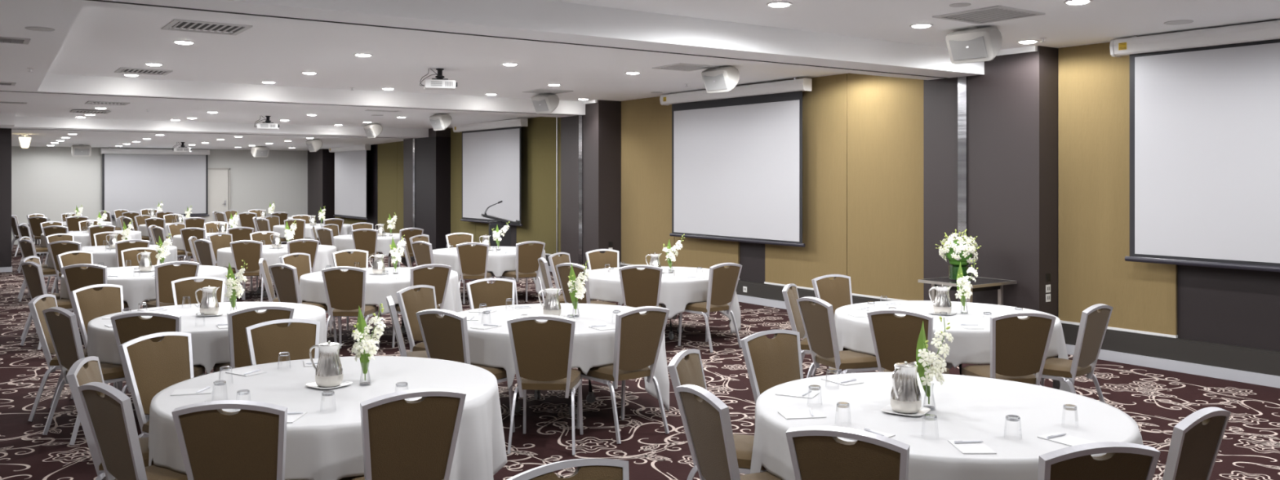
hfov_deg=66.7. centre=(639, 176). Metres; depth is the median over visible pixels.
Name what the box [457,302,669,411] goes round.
tablecloth
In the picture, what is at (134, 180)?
projection screen
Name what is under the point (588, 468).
banquet chair
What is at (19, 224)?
banquet chair
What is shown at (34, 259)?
banquet chair
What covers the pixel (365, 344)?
orchid arrangement
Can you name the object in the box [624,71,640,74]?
recessed light
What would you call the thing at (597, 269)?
notepad
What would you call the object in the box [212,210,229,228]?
banquet chair
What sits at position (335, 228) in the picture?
banquet chair
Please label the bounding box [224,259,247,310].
orchid arrangement
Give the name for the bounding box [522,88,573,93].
ceiling vent
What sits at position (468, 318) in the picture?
notepad
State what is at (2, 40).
grille
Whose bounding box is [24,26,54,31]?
ceiling disc
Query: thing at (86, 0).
trim
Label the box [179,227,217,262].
banquet chair
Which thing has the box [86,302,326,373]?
tablecloth
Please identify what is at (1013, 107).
wall
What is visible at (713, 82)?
grille
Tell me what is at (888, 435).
notepad
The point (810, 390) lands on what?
ballpoint pen
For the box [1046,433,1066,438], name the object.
ballpoint pen
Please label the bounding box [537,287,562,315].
water pitcher
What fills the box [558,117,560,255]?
wall panel
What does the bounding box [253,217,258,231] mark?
banquet chair
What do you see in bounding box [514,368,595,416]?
banquet table
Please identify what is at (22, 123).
ceiling
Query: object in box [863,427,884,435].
ballpoint pen
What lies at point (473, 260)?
banquet chair
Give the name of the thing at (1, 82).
ceiling vent
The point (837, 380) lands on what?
notepad
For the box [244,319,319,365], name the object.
banquet chair
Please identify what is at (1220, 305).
wall
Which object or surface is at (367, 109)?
ceiling vent
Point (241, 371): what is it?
notepad
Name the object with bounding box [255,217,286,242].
banquet chair
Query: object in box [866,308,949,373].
banquet chair
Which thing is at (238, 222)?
tablecloth
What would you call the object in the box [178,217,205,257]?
banquet chair
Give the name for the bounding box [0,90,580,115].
trim
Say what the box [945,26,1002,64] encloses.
wall speaker
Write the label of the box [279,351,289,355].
tumbler
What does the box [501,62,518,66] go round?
recessed light
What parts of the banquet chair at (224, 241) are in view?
frame, backrest, leg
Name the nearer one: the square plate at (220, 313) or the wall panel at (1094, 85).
the square plate at (220, 313)
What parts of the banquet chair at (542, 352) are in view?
leg, leg, backrest, frame, seat, leg, seat frame, leg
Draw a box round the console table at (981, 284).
[918,276,1017,305]
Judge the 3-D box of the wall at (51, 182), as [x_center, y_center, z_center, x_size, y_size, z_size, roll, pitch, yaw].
[-16.192,0.410,28.344,14.300,3.000,0.200,0,0,-35]
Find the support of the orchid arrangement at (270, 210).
in the bud vase
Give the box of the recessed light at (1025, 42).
[1017,40,1039,44]
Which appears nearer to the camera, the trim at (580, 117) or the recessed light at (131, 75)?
the recessed light at (131, 75)
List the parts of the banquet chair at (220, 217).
backrest, frame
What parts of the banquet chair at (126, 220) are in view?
backrest, frame, seat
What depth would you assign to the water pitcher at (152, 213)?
27.56 m
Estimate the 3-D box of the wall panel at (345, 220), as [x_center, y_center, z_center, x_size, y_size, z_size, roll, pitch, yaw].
[-9.320,0.242,30.392,0.040,2.665,1.238,0,0,-35]
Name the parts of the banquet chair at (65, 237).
leg, frame, backrest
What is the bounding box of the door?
[195,168,230,222]
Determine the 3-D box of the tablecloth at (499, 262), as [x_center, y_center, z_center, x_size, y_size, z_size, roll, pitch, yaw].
[-2.405,1.508,15.308,1.909,0.692,1.912,0,0,-35]
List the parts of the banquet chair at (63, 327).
leg, backrest, frame, leg, seat, seat frame, leg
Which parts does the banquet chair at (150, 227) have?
frame, backrest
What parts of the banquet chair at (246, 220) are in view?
backrest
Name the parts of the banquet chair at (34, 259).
leg, frame, backrest, seat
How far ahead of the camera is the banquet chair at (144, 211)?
28.66 m
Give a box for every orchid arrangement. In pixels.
[74,204,83,217]
[97,210,106,227]
[120,219,133,239]
[155,233,172,263]
[156,200,163,211]
[184,205,191,217]
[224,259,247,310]
[228,211,239,227]
[268,201,275,215]
[284,220,297,241]
[318,206,325,222]
[351,303,386,380]
[386,212,396,232]
[389,235,406,271]
[492,221,509,248]
[567,260,591,313]
[662,234,684,271]
[915,315,953,404]
[955,260,977,311]
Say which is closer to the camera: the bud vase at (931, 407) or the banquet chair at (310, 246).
the bud vase at (931, 407)
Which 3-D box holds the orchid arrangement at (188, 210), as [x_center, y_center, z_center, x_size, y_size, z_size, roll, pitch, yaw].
[-10.984,0.919,23.693,0.188,0.432,0.144,0,0,18]
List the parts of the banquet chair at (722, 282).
leg, seat frame, leg, seat, leg, frame, backrest, leg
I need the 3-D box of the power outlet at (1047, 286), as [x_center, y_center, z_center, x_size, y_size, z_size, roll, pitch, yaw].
[4.409,1.210,10.501,0.084,0.084,0.006,0,0,-35]
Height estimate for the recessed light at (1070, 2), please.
0.021 m
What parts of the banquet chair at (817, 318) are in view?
leg, backrest, frame, leg, seat, seat frame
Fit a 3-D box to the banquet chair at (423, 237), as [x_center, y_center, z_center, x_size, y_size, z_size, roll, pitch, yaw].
[-3.352,1.429,15.713,0.579,0.962,0.471,0,0,24]
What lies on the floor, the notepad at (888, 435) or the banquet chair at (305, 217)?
the banquet chair at (305, 217)
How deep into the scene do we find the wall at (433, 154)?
23.69 m
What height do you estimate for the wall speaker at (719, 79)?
0.325 m
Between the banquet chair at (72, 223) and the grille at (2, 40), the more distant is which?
the banquet chair at (72, 223)
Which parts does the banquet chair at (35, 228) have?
seat, backrest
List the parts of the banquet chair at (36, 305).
frame, leg, backrest, leg, seat, leg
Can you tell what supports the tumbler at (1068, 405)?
on the tablecloth at (968, 407)
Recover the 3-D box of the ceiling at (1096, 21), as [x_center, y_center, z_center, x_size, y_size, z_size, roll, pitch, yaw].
[2.564,-1.460,1.656,14.300,0.120,13.760,0,0,-35]
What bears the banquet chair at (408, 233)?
on the floor
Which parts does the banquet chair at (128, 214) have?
backrest, frame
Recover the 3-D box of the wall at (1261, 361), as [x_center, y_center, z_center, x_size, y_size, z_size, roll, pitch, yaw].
[0.709,1.751,16.082,0.085,0.318,39.500,0,0,-35]
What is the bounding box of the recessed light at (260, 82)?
[260,81,275,83]
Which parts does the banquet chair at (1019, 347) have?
seat, frame, backrest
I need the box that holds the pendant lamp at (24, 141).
[18,133,31,147]
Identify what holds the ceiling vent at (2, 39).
in the ceiling at (548, 20)
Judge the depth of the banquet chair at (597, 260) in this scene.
12.68 m
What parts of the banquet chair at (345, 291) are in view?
leg, leg, backrest, frame, seat, seat frame, leg, leg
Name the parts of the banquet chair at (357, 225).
frame, backrest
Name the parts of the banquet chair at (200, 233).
backrest, frame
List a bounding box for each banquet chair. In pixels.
[11,214,39,251]
[11,216,40,256]
[17,222,47,271]
[17,224,48,272]
[17,235,56,298]
[18,239,60,302]
[20,255,63,339]
[20,261,72,349]
[26,213,44,221]
[27,216,48,241]
[27,293,122,421]
[39,221,62,264]
[42,225,67,264]
[42,306,148,444]
[44,233,74,291]
[48,240,80,293]
[56,250,93,275]
[61,213,81,222]
[62,263,128,316]
[65,216,88,231]
[66,355,153,479]
[70,284,124,399]
[77,382,187,479]
[78,219,103,231]
[88,224,115,245]
[93,231,124,245]
[101,211,120,230]
[110,311,205,420]
[112,208,128,224]
[115,239,150,266]
[117,215,126,230]
[118,331,194,437]
[120,247,159,266]
[121,211,140,231]
[121,217,149,240]
[133,214,151,244]
[140,208,157,216]
[142,261,199,308]
[144,217,168,243]
[148,224,184,265]
[151,226,191,264]
[155,211,174,219]
[163,213,183,244]
[166,222,186,261]
[171,275,225,305]
[171,400,287,479]
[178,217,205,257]
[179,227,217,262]
[188,235,217,266]
[193,239,243,299]
[204,221,228,232]
[206,232,253,290]
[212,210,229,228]
[212,304,294,373]
[214,212,239,232]
[223,209,237,227]
[226,226,253,243]
[230,240,272,302]
[238,212,257,232]
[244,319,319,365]
[248,208,262,217]
[249,231,278,289]
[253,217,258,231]
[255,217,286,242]
[258,257,306,302]
[263,215,284,238]
[268,263,337,342]
[271,212,288,225]
[279,253,339,330]
[284,218,309,244]
[287,239,319,272]
[291,214,311,239]
[310,225,338,251]
[315,227,351,253]
[317,217,343,240]
[320,223,339,236]
[321,266,379,348]
[331,248,382,329]
[339,387,466,479]
[350,222,381,266]
[351,228,381,258]
[386,295,427,358]
[387,227,423,266]
[391,263,451,351]
[395,284,436,351]
[401,237,412,266]
[408,235,429,244]
[410,240,434,267]
[415,308,515,432]
[445,232,473,248]
[456,242,493,304]
[466,277,515,309]
[501,240,545,304]
[506,314,582,454]
[506,457,629,479]
[537,257,591,302]
[547,252,603,301]
[555,262,617,305]
[576,306,669,444]
[585,248,619,305]
[618,264,662,307]
[667,348,767,479]
[675,384,782,479]
[678,262,742,352]
[740,328,803,474]
[782,283,850,373]
[786,426,909,479]
[796,296,884,377]
[811,274,853,376]
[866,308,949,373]
[961,311,1056,386]
[1033,303,1113,403]
[1037,441,1160,479]
[1162,406,1231,479]
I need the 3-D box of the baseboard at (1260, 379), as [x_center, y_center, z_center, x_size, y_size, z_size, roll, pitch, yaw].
[1.158,1.857,15.359,0.022,0.105,37.800,0,0,-35]
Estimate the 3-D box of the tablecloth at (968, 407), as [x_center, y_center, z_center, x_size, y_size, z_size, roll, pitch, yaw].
[1.500,1.508,4.886,1.858,0.692,1.838,0,0,-35]
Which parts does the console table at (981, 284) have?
leg, glass, leg, leg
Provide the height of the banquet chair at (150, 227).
0.962 m
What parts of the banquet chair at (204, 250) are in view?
backrest, frame, seat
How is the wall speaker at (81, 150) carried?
hanging from the ceiling at (38, 138)
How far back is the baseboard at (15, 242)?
27.29 m
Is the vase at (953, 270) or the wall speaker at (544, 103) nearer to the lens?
the vase at (953, 270)
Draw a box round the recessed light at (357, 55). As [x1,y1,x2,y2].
[353,53,373,57]
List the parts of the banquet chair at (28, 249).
leg, backrest, frame, seat, leg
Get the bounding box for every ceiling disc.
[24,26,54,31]
[949,2,970,7]
[1163,19,1193,24]
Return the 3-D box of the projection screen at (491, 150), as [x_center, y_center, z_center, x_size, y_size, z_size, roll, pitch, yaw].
[-3.361,-0.110,21.503,0.172,2.290,3.350,0,0,-35]
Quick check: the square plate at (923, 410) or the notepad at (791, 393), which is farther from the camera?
the notepad at (791, 393)
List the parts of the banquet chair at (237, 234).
frame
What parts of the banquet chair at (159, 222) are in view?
backrest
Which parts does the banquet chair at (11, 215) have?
frame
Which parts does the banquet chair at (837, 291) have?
leg, frame, backrest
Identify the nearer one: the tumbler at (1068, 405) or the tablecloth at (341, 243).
the tumbler at (1068, 405)
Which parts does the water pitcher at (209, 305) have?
handle, lid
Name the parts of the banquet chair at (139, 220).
frame, backrest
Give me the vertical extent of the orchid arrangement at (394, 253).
0.439 m
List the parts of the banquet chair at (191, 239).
frame, backrest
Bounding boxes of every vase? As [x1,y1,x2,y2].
[360,361,371,385]
[922,385,936,409]
[948,264,970,280]
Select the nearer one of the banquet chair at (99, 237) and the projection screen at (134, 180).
the banquet chair at (99, 237)
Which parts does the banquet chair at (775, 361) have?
frame, backrest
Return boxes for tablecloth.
[27,221,111,245]
[40,230,142,247]
[47,244,177,268]
[59,265,230,312]
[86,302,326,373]
[116,216,186,227]
[138,222,218,244]
[148,355,507,479]
[172,232,266,261]
[217,244,336,278]
[229,217,291,229]
[272,223,351,243]
[298,266,462,333]
[333,233,429,266]
[432,246,546,296]
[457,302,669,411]
[588,266,740,333]
[750,372,1143,479]
[828,300,1071,392]
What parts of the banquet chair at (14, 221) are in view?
backrest, frame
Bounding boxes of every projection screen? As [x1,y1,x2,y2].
[100,147,209,217]
[328,144,370,220]
[453,117,528,226]
[659,77,812,247]
[1109,20,1279,271]
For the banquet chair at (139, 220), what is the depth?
24.06 m
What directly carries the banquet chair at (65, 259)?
on the floor
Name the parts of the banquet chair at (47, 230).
backrest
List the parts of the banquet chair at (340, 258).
leg, frame, backrest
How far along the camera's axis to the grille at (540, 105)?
15.93 m
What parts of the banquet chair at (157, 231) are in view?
backrest, frame, seat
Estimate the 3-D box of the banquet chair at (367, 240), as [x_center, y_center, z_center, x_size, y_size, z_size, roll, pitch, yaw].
[-5.036,1.429,17.971,0.471,0.962,0.579,0,0,-5]
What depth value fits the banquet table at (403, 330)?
11.84 m
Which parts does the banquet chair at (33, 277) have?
leg, backrest, frame, leg, seat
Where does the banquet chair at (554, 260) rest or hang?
on the floor
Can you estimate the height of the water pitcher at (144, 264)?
0.243 m
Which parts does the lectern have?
neck panel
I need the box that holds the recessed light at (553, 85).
[546,84,560,86]
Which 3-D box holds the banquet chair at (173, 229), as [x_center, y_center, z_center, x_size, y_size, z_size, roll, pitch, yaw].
[-9.244,1.429,19.818,0.579,0.962,0.471,0,0,19]
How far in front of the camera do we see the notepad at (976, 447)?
4.15 m
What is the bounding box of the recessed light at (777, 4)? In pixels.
[766,1,792,7]
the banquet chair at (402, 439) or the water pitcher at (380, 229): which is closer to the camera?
the banquet chair at (402, 439)
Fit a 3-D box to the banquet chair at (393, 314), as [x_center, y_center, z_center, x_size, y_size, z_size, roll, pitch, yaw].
[-1.725,1.429,7.773,0.579,0.962,0.471,0,0,-18]
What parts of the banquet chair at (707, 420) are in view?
backrest, frame, seat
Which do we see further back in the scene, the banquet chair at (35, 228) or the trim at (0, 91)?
the banquet chair at (35, 228)
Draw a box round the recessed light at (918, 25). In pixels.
[909,23,933,28]
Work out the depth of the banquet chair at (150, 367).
5.81 m
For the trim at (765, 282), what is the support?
on the wall at (1261, 361)
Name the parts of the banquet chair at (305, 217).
frame, backrest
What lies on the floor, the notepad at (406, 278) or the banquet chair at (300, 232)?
the banquet chair at (300, 232)
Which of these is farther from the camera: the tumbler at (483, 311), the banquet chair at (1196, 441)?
the tumbler at (483, 311)
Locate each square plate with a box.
[134,269,154,271]
[195,311,222,316]
[305,380,352,389]
[880,404,930,416]
[928,310,956,315]
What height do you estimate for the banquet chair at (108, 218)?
0.962 m
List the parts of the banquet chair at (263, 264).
frame, backrest, seat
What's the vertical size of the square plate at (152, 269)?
0.013 m
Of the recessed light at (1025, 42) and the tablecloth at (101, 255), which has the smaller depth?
the recessed light at (1025, 42)
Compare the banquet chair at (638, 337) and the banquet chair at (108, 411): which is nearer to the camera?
the banquet chair at (108, 411)
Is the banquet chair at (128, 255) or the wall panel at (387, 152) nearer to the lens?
the banquet chair at (128, 255)
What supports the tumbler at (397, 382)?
on the tablecloth at (326, 444)
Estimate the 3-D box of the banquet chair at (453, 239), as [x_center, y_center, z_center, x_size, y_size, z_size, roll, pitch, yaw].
[-2.939,1.429,16.219,0.471,0.962,0.579,0,0,-26]
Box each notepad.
[138,307,167,311]
[170,386,215,395]
[216,324,227,328]
[225,368,266,376]
[287,411,307,422]
[303,359,318,366]
[307,274,322,275]
[395,277,409,279]
[466,317,478,320]
[469,309,497,313]
[470,324,501,329]
[507,304,531,308]
[588,325,615,330]
[596,269,612,271]
[604,276,620,279]
[686,276,703,279]
[775,388,819,398]
[777,409,826,419]
[821,376,863,385]
[844,429,895,440]
[845,306,871,310]
[847,313,867,317]
[875,302,901,305]
[947,440,996,453]
[960,324,983,328]
[1037,431,1095,446]
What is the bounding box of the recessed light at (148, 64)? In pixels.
[144,62,164,66]
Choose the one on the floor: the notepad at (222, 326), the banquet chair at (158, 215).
the banquet chair at (158, 215)
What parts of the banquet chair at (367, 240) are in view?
backrest, seat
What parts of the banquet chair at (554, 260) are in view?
frame, backrest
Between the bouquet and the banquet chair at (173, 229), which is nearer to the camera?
the bouquet
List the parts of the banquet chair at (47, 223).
frame, backrest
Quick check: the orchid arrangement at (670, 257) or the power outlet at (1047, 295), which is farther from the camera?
the orchid arrangement at (670, 257)
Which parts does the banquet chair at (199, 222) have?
frame, backrest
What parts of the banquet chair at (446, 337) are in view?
backrest, frame, seat, seat frame, leg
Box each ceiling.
[0,0,984,117]
[0,94,537,128]
[0,112,428,139]
[11,130,403,151]
[46,5,847,101]
[549,0,1279,49]
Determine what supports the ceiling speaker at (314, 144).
hanging from the ceiling at (38, 138)
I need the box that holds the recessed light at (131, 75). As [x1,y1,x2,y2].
[122,73,140,76]
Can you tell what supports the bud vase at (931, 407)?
on the tablecloth at (968, 407)
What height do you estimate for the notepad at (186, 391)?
0.004 m
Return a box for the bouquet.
[935,229,981,266]
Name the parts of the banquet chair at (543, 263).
backrest, frame, seat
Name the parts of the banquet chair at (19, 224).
frame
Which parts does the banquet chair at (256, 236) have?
leg, backrest, frame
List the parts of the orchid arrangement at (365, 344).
stem, stem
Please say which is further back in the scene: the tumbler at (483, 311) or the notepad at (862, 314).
the notepad at (862, 314)
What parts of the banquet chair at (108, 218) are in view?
backrest, frame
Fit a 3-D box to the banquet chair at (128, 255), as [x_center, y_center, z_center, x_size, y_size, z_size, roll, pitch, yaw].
[-6.543,1.429,12.764,0.471,0.962,0.579,0,0,-28]
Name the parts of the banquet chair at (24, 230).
backrest, frame, seat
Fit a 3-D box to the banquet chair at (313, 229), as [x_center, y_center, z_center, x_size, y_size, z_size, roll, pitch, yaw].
[-6.053,1.429,18.797,0.579,0.962,0.471,0,0,-14]
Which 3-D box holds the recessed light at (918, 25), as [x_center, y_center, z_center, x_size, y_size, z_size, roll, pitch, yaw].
[2.605,-1.391,9.007,0.214,0.021,0.214,0,0,-35]
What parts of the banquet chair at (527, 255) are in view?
leg, seat frame, seat, leg, frame, backrest, leg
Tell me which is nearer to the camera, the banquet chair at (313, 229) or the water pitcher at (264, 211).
the banquet chair at (313, 229)
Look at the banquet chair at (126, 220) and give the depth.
22.70 m
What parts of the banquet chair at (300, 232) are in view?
backrest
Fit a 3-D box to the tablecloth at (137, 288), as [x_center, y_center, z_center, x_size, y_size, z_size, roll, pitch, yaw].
[-6.029,1.508,11.898,1.864,0.692,1.862,0,0,-35]
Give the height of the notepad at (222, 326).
0.004 m
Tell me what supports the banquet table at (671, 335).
on the floor
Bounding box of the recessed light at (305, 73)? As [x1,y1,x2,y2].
[301,71,317,74]
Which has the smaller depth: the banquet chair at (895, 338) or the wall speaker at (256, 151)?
the banquet chair at (895, 338)
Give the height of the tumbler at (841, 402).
0.098 m
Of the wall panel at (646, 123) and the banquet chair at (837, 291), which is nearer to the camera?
the banquet chair at (837, 291)
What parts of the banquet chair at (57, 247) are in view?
leg, backrest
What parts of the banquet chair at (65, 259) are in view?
backrest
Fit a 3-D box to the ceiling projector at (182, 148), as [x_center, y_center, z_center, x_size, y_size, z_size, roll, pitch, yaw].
[-12.110,-0.782,25.719,0.470,0.263,0.283,0,0,-15]
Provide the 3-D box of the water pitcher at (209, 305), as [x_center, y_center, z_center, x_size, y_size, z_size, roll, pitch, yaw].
[-3.605,1.033,8.133,0.163,0.243,0.149,0,0,32]
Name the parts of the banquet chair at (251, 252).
leg, backrest, frame, seat, leg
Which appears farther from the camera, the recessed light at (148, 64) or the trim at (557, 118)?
the trim at (557, 118)
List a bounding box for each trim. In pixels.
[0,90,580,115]
[26,128,414,138]
[86,0,949,78]
[384,232,1177,337]
[413,138,415,227]
[555,117,558,253]
[578,115,582,265]
[583,99,597,104]
[957,76,967,302]
[995,45,1037,56]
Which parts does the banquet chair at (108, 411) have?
backrest, frame, seat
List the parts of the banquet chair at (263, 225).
backrest, frame, seat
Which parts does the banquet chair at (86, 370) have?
frame, backrest, leg, seat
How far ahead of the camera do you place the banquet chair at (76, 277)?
10.59 m
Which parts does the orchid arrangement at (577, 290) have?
stem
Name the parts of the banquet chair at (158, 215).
backrest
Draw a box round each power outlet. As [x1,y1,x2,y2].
[742,286,746,292]
[1045,284,1050,293]
[1045,293,1050,302]
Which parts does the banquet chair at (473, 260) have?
leg, backrest, frame, seat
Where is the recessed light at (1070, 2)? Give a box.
[1063,0,1092,4]
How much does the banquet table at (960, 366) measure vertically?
0.739 m
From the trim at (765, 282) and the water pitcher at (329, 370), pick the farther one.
the trim at (765, 282)
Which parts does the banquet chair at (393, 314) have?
backrest, frame, seat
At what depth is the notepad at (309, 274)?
11.37 m
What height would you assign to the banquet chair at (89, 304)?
0.962 m
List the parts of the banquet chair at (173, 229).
frame, backrest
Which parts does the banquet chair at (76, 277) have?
backrest, frame, seat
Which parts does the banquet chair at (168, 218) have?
backrest, frame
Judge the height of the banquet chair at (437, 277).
0.962 m
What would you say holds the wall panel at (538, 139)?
attached to the wall at (1220, 305)
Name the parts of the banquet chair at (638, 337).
leg, seat frame, leg, seat, leg, frame, backrest, leg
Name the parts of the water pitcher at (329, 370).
handle, lid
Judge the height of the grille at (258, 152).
0.189 m
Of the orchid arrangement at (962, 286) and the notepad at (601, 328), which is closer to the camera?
the notepad at (601, 328)
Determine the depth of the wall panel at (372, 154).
28.09 m
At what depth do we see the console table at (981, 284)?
10.54 m
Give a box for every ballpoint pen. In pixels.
[196,386,210,392]
[244,368,260,374]
[287,412,303,413]
[591,324,606,327]
[801,389,811,395]
[840,378,856,382]
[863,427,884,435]
[954,440,983,443]
[960,324,977,325]
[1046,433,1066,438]
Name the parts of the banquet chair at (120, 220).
backrest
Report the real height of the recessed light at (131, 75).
0.021 m
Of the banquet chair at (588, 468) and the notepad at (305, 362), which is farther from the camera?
the notepad at (305, 362)
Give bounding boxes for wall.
[0,128,11,266]
[11,146,307,240]
[307,148,328,223]
[322,150,334,223]
[403,128,450,249]
[472,244,1279,376]
[511,225,1279,351]
[560,99,621,269]
[923,45,1058,317]
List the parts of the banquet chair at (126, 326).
leg, backrest, frame, seat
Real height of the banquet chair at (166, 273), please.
0.962 m
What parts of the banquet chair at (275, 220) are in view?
frame, backrest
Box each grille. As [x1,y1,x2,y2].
[0,38,23,43]
[74,148,89,155]
[255,149,267,155]
[306,142,315,151]
[364,128,373,137]
[429,118,442,128]
[532,99,548,111]
[702,73,727,90]
[948,36,987,60]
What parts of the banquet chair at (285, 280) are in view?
backrest, frame, seat, leg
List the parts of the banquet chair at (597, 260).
frame, backrest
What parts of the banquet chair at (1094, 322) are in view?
leg, seat frame, leg, seat, frame, backrest, leg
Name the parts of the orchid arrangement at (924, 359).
stem, stem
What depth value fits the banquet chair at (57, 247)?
14.38 m
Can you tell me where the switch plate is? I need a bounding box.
[1045,273,1050,281]
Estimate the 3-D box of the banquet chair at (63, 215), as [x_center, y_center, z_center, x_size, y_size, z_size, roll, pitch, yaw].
[-14.804,1.429,25.292,0.471,0.962,0.579,0,0,-26]
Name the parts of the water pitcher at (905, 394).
handle, lid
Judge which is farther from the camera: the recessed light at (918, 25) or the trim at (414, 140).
the trim at (414, 140)
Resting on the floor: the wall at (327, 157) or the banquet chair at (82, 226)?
the banquet chair at (82, 226)
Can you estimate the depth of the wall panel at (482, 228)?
22.27 m
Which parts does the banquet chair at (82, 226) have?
backrest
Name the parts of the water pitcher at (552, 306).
handle, lid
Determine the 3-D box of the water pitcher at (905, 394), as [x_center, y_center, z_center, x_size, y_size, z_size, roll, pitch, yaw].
[1.304,1.033,4.796,0.163,0.243,0.149,0,0,-2]
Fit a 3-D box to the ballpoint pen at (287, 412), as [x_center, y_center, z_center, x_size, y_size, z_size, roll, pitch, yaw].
[-1.705,1.150,4.731,0.131,0.011,0.010,0,0,-6]
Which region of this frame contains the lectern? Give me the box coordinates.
[481,200,519,276]
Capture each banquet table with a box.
[257,279,266,296]
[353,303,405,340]
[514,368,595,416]
[668,313,683,339]
[959,364,980,374]
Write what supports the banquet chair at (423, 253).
on the floor
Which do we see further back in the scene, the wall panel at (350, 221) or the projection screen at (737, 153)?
the wall panel at (350, 221)
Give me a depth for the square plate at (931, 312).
8.21 m
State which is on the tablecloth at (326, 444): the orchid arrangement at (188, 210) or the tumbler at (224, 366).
the tumbler at (224, 366)
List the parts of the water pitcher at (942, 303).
handle, lid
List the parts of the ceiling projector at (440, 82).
vent panel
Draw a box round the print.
[1119,43,1125,49]
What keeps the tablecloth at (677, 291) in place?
on the banquet table at (671, 335)
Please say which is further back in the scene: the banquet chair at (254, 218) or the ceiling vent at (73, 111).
the banquet chair at (254, 218)
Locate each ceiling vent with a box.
[0,36,30,44]
[0,81,16,85]
[0,101,26,103]
[69,110,111,113]
[84,101,129,105]
[114,67,173,75]
[161,18,253,35]
[364,109,399,111]
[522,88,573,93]
[652,62,718,71]
[932,4,1044,24]
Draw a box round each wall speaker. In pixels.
[71,144,91,156]
[250,146,269,157]
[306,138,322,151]
[363,123,382,137]
[429,113,452,130]
[531,93,559,113]
[701,66,739,93]
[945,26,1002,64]
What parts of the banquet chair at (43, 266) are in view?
leg, frame, seat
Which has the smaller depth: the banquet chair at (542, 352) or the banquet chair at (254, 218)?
the banquet chair at (542, 352)
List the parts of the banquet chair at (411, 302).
backrest, seat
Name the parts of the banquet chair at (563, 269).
backrest, frame, seat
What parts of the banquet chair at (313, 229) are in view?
frame, backrest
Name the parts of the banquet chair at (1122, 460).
backrest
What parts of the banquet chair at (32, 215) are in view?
backrest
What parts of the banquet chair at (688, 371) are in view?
frame, backrest, leg, seat, seat frame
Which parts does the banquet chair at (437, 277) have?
leg, seat, frame, backrest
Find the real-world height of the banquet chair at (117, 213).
0.962 m
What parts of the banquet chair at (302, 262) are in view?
frame, backrest, leg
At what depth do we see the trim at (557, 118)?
19.42 m
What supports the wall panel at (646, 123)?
attached to the wall at (1220, 305)
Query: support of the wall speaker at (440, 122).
hanging from the ceiling at (36, 106)
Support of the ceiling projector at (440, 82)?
attached to the ceiling at (100, 41)
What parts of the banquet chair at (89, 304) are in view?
frame, backrest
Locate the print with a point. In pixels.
(1122, 46)
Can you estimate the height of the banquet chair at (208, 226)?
0.962 m
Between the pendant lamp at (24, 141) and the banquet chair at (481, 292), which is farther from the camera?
the pendant lamp at (24, 141)
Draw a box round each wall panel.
[334,216,347,223]
[347,217,366,225]
[366,144,377,230]
[377,142,397,233]
[397,141,403,233]
[450,128,475,242]
[475,222,488,243]
[516,116,555,253]
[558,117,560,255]
[621,96,674,266]
[674,236,739,278]
[764,73,847,288]
[847,73,923,300]
[1058,42,1177,335]
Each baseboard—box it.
[0,266,12,272]
[11,239,40,244]
[548,266,1279,388]
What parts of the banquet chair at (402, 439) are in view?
seat, backrest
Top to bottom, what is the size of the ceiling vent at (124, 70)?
0.013 m
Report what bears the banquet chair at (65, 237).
on the floor
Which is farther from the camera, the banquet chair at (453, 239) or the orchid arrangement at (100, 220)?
the orchid arrangement at (100, 220)
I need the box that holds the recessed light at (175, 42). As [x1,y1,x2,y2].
[172,40,195,44]
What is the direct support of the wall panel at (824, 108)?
attached to the wall at (1220, 305)
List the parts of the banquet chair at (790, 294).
frame, backrest, leg, seat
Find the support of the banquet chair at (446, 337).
on the floor
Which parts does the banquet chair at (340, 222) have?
frame, backrest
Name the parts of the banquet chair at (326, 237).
backrest, frame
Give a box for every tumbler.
[211,380,227,400]
[219,365,231,370]
[235,389,250,410]
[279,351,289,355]
[320,390,336,412]
[395,382,408,399]
[481,311,491,324]
[807,384,822,405]
[826,368,837,373]
[835,401,851,424]
[921,413,938,436]
[1004,414,1022,438]
[1061,404,1077,424]
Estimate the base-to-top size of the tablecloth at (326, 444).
0.692 m
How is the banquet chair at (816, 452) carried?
on the floor
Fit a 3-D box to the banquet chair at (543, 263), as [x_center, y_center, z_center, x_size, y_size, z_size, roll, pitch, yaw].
[-0.888,1.429,11.463,0.579,0.962,0.471,0,0,-16]
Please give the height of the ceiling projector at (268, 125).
0.263 m
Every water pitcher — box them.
[65,213,71,217]
[85,220,94,232]
[106,233,119,248]
[137,251,151,271]
[147,208,155,217]
[175,213,183,223]
[195,285,220,315]
[217,222,226,233]
[260,208,266,217]
[270,232,281,248]
[308,214,315,225]
[309,341,343,386]
[368,253,386,274]
[375,222,384,235]
[479,234,490,249]
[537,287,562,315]
[645,252,661,267]
[890,361,921,413]
[928,284,952,314]
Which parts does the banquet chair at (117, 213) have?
backrest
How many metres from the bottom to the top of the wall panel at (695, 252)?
2.995 m
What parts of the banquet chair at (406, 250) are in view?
backrest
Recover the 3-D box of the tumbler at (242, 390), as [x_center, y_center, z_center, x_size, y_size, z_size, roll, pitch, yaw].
[-1.968,1.111,4.828,0.073,0.098,0.077,0,0,-16]
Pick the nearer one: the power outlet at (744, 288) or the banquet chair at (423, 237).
the power outlet at (744, 288)
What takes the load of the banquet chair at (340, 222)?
on the floor
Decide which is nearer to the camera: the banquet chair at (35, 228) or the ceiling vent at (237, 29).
the ceiling vent at (237, 29)
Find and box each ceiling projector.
[172,142,191,151]
[253,115,279,129]
[419,68,457,90]
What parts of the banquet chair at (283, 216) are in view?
frame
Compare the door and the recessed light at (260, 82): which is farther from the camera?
the door
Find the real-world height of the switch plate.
0.084 m
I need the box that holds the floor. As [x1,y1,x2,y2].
[0,238,1279,479]
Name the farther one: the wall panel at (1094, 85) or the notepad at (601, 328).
the wall panel at (1094, 85)
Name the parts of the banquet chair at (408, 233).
seat, frame, backrest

